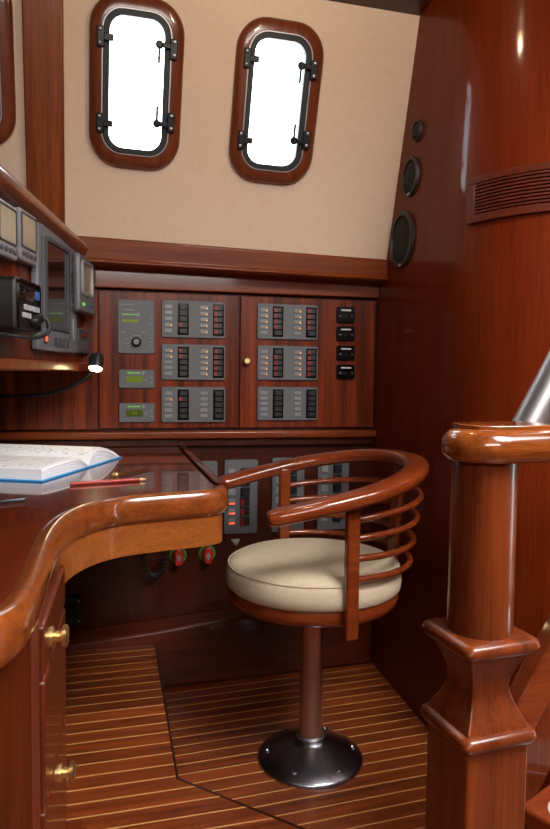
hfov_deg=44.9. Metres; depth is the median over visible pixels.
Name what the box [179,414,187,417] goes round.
switch
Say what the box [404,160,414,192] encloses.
grille
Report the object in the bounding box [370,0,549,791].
wall
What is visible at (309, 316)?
switch
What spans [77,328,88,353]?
panel
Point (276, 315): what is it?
switch
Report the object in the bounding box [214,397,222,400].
switch
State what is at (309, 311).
switch
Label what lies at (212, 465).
breaker panel
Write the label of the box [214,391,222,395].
switch
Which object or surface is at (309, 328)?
switch
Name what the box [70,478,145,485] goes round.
pencil
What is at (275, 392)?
switch
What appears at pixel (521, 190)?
air vent
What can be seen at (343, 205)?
wall
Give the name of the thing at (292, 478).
switch
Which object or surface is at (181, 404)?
switch
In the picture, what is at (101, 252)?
trim
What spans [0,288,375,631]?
wall
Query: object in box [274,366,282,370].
switch
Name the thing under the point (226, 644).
baseboard
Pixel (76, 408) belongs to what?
wall panel
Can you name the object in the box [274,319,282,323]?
switch
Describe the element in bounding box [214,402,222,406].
switch
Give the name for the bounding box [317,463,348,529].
breaker panel
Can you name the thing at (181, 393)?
switch
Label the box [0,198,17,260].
display
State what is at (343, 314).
gauge
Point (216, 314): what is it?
switch
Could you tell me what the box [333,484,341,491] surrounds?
switch
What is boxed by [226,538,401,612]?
seat cushion
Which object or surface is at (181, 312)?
switch
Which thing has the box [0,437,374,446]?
trim
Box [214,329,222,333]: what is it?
switch
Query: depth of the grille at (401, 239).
1.88 m
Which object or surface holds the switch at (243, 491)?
attached to the breaker panel at (240, 517)
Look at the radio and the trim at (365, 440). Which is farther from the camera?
the trim at (365, 440)
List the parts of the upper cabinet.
door, breaker panel, breaker panel, breaker panel, knob, breaker panel, breaker panel, breaker panel, door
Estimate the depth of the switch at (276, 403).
2.02 m
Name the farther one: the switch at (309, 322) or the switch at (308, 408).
the switch at (308, 408)
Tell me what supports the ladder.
on the floor at (118, 740)
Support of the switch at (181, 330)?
attached to the upper cabinet
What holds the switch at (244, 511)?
attached to the breaker panel at (240, 517)
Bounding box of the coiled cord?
[140,551,168,578]
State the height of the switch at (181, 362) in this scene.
0.014 m
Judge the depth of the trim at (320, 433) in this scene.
1.96 m
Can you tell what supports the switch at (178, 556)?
attached to the wall at (117, 591)
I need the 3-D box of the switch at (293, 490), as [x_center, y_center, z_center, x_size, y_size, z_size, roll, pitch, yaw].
[0.054,0.235,2.065,0.029,0.026,0.005,0,4,-12]
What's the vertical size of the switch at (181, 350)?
0.014 m
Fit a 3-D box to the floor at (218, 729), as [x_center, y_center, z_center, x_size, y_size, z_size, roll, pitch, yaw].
[0.342,0.918,0.544,3.500,0.050,3.800,0,4,-12]
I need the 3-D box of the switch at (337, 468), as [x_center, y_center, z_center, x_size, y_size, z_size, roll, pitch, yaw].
[0.198,0.171,2.093,0.029,0.026,0.005,0,4,-12]
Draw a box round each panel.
[0,289,97,429]
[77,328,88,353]
[201,461,217,474]
[224,459,257,533]
[271,457,303,531]
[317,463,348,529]
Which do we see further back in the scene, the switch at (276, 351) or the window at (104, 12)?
the switch at (276, 351)
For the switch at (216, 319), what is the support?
attached to the upper cabinet
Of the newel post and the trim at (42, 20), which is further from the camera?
the trim at (42, 20)
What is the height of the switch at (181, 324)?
0.015 m
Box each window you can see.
[0,0,15,143]
[89,0,184,169]
[229,17,323,183]
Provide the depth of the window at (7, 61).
1.63 m
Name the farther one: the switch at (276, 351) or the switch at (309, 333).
the switch at (309, 333)
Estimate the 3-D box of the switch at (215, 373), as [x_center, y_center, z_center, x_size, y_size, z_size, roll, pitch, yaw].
[-0.168,-0.121,1.978,0.028,0.014,0.008,0,4,-12]
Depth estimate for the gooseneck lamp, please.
1.75 m
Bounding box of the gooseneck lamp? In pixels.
[0,352,103,397]
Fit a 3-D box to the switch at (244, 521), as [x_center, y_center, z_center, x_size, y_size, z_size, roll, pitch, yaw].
[-0.092,0.328,2.039,0.029,0.026,0.005,0,4,-12]
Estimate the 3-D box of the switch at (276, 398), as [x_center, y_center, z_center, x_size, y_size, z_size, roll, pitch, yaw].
[0.010,-0.049,2.022,0.028,0.014,0.005,0,4,-12]
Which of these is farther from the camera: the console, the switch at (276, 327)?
the switch at (276, 327)
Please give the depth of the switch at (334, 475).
2.09 m
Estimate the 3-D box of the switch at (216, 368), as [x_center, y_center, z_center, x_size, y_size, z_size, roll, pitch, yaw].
[-0.168,-0.137,1.978,0.028,0.014,0.005,0,4,-12]
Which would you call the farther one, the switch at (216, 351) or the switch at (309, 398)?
the switch at (309, 398)
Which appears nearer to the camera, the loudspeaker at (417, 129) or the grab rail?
the grab rail
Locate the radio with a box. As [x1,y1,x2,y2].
[0,276,51,339]
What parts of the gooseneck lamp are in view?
bulb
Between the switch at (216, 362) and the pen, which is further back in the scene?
the switch at (216, 362)
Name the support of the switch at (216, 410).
attached to the upper cabinet
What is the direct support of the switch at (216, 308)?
attached to the upper cabinet
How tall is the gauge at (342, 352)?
0.045 m
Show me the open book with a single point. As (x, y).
(18, 462)
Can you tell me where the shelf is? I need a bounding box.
[0,358,89,371]
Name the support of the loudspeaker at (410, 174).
attached to the wall at (462, 334)
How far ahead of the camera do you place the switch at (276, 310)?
2.00 m
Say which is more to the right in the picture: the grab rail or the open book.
the grab rail
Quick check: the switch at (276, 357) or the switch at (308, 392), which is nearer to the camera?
the switch at (276, 357)
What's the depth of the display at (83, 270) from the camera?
1.74 m
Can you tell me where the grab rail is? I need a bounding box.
[512,350,549,423]
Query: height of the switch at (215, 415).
0.014 m
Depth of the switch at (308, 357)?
2.03 m
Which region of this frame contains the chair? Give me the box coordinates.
[219,448,428,789]
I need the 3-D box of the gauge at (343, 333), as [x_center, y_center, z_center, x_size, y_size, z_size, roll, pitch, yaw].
[0.219,-0.251,2.061,0.059,0.045,0.014,0,4,-12]
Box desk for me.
[0,443,227,828]
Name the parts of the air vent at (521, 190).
frame rail, frame rail, frame rail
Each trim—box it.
[0,429,375,440]
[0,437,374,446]
[22,0,64,223]
[78,236,387,283]
[94,267,378,298]
[154,644,305,828]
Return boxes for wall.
[0,0,419,259]
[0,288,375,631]
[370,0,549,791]
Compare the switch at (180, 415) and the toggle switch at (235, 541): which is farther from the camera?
the toggle switch at (235, 541)
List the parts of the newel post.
handrail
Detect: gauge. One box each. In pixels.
[336,307,354,322]
[336,326,354,340]
[336,346,354,359]
[336,365,354,378]
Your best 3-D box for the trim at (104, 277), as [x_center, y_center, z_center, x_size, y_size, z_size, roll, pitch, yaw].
[-0.587,-0.398,1.881,1.860,0.072,0.032,0,4,-12]
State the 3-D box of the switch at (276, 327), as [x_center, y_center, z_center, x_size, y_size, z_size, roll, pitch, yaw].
[0.010,-0.264,2.007,0.028,0.014,0.008,0,4,-12]
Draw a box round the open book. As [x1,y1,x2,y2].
[0,444,121,481]
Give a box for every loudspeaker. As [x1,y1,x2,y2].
[390,210,414,268]
[401,156,419,196]
[411,120,422,141]
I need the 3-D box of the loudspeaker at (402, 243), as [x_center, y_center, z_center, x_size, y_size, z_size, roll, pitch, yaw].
[0.358,-0.496,1.886,0.010,0.160,0.160,0,4,-12]
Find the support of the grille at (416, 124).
attached to the loudspeaker at (417, 129)
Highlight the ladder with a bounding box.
[509,614,549,828]
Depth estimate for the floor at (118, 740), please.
1.35 m
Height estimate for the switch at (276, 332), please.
0.014 m
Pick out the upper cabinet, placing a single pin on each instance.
(342, 403)
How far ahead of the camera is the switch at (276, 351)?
2.01 m
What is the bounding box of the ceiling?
[328,0,431,15]
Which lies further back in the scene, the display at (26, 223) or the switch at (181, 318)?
the switch at (181, 318)
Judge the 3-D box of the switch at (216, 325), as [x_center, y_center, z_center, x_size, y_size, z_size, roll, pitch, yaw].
[-0.167,-0.263,1.969,0.028,0.015,0.008,0,4,-12]
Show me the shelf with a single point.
(6, 364)
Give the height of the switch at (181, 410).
0.014 m
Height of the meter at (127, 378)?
0.053 m
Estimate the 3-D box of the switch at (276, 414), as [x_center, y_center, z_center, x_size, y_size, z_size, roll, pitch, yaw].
[0.010,-0.001,2.025,0.028,0.014,0.005,0,4,-12]
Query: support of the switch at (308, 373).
attached to the upper cabinet
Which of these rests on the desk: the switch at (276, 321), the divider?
the divider
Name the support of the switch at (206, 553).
attached to the wall at (117, 591)
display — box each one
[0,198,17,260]
[14,207,36,265]
[30,222,76,353]
[73,253,94,315]
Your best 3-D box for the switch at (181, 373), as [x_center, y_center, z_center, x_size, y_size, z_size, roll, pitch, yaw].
[-0.270,-0.120,1.956,0.028,0.014,0.006,0,4,-12]
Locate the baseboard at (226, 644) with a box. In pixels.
[65,608,372,687]
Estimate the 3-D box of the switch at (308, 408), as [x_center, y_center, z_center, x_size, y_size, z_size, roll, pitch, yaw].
[0.112,-0.017,2.047,0.028,0.014,0.005,0,4,-12]
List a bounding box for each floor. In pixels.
[65,645,298,828]
[163,662,528,828]
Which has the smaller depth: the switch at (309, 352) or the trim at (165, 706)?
the trim at (165, 706)
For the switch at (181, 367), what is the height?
0.014 m
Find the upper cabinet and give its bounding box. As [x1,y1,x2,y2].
[98,290,375,429]
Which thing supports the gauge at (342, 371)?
attached to the upper cabinet
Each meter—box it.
[119,369,153,387]
[119,403,153,421]
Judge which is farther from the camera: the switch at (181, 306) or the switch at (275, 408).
the switch at (275, 408)
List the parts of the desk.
drawer, fixed panel, cupboard door, knob, knob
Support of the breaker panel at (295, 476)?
attached to the wall at (117, 591)
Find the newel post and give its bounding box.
[420,421,549,828]
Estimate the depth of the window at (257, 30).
1.76 m
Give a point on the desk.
(60, 530)
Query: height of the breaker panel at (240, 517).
0.228 m
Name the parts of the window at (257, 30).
latch handle, latch handle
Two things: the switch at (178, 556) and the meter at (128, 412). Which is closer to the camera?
the meter at (128, 412)
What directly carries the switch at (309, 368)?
attached to the upper cabinet
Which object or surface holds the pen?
on the desk
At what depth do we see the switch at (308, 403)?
2.04 m
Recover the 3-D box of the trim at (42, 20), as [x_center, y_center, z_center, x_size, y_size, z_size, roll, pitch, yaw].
[-0.581,-0.784,1.675,0.095,0.672,0.237,0,4,-17]
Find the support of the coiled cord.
hanging from the desk
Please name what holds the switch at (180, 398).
attached to the upper cabinet
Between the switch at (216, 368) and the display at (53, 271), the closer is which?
the display at (53, 271)
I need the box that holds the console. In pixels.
[0,164,89,371]
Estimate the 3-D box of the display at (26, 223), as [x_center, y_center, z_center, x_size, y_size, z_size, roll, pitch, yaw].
[-0.525,-0.371,1.394,0.026,0.104,0.108,1,4,-1]
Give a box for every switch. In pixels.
[169,549,186,565]
[179,304,187,309]
[179,310,187,315]
[179,316,187,321]
[179,322,187,327]
[179,328,187,332]
[179,348,187,352]
[179,354,187,358]
[179,360,187,364]
[179,365,187,369]
[179,371,187,375]
[179,391,187,395]
[179,397,187,400]
[179,402,187,406]
[179,408,187,412]
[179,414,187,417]
[199,545,215,563]
[214,306,222,310]
[214,312,222,316]
[214,317,222,322]
[214,323,222,327]
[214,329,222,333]
[214,349,222,353]
[214,355,222,358]
[214,360,222,364]
[214,366,222,370]
[214,372,222,375]
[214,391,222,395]
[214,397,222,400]
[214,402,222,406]
[214,408,222,412]
[214,414,222,417]
[231,539,239,544]
[240,488,249,495]
[240,498,249,505]
[240,507,249,515]
[240,517,249,525]
[274,308,282,312]
[274,313,282,317]
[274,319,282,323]
[274,325,282,329]
[274,330,281,334]
[274,349,282,353]
[274,355,282,359]
[274,360,282,364]
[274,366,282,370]
[274,371,281,375]
[274,391,282,394]
[274,396,282,400]
[274,401,282,405]
[274,407,281,410]
[274,412,281,416]
[290,476,296,481]
[290,487,296,493]
[307,309,315,313]
[307,314,315,318]
[307,320,315,324]
[307,326,315,330]
[307,331,315,335]
[307,350,315,354]
[307,356,315,359]
[307,361,315,365]
[307,366,315,370]
[307,372,315,375]
[307,391,315,394]
[307,396,315,400]
[307,402,315,405]
[307,407,315,410]
[307,412,315,415]
[333,464,341,472]
[333,474,341,477]
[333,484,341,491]
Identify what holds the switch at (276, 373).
attached to the upper cabinet
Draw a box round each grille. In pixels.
[393,216,409,262]
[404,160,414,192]
[413,122,418,139]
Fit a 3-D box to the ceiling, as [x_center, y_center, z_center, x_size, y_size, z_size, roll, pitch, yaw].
[0.433,-1.003,0.236,3.550,0.146,3.400,0,4,-12]
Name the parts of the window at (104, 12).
latch handle, latch handle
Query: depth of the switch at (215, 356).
1.97 m
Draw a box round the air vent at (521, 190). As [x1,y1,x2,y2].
[466,162,549,224]
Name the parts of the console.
rounded rail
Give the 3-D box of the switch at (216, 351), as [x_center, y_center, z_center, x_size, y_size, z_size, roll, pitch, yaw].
[-0.167,-0.188,1.974,0.028,0.014,0.005,0,4,-12]
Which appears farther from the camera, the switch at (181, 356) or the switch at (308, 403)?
the switch at (308, 403)

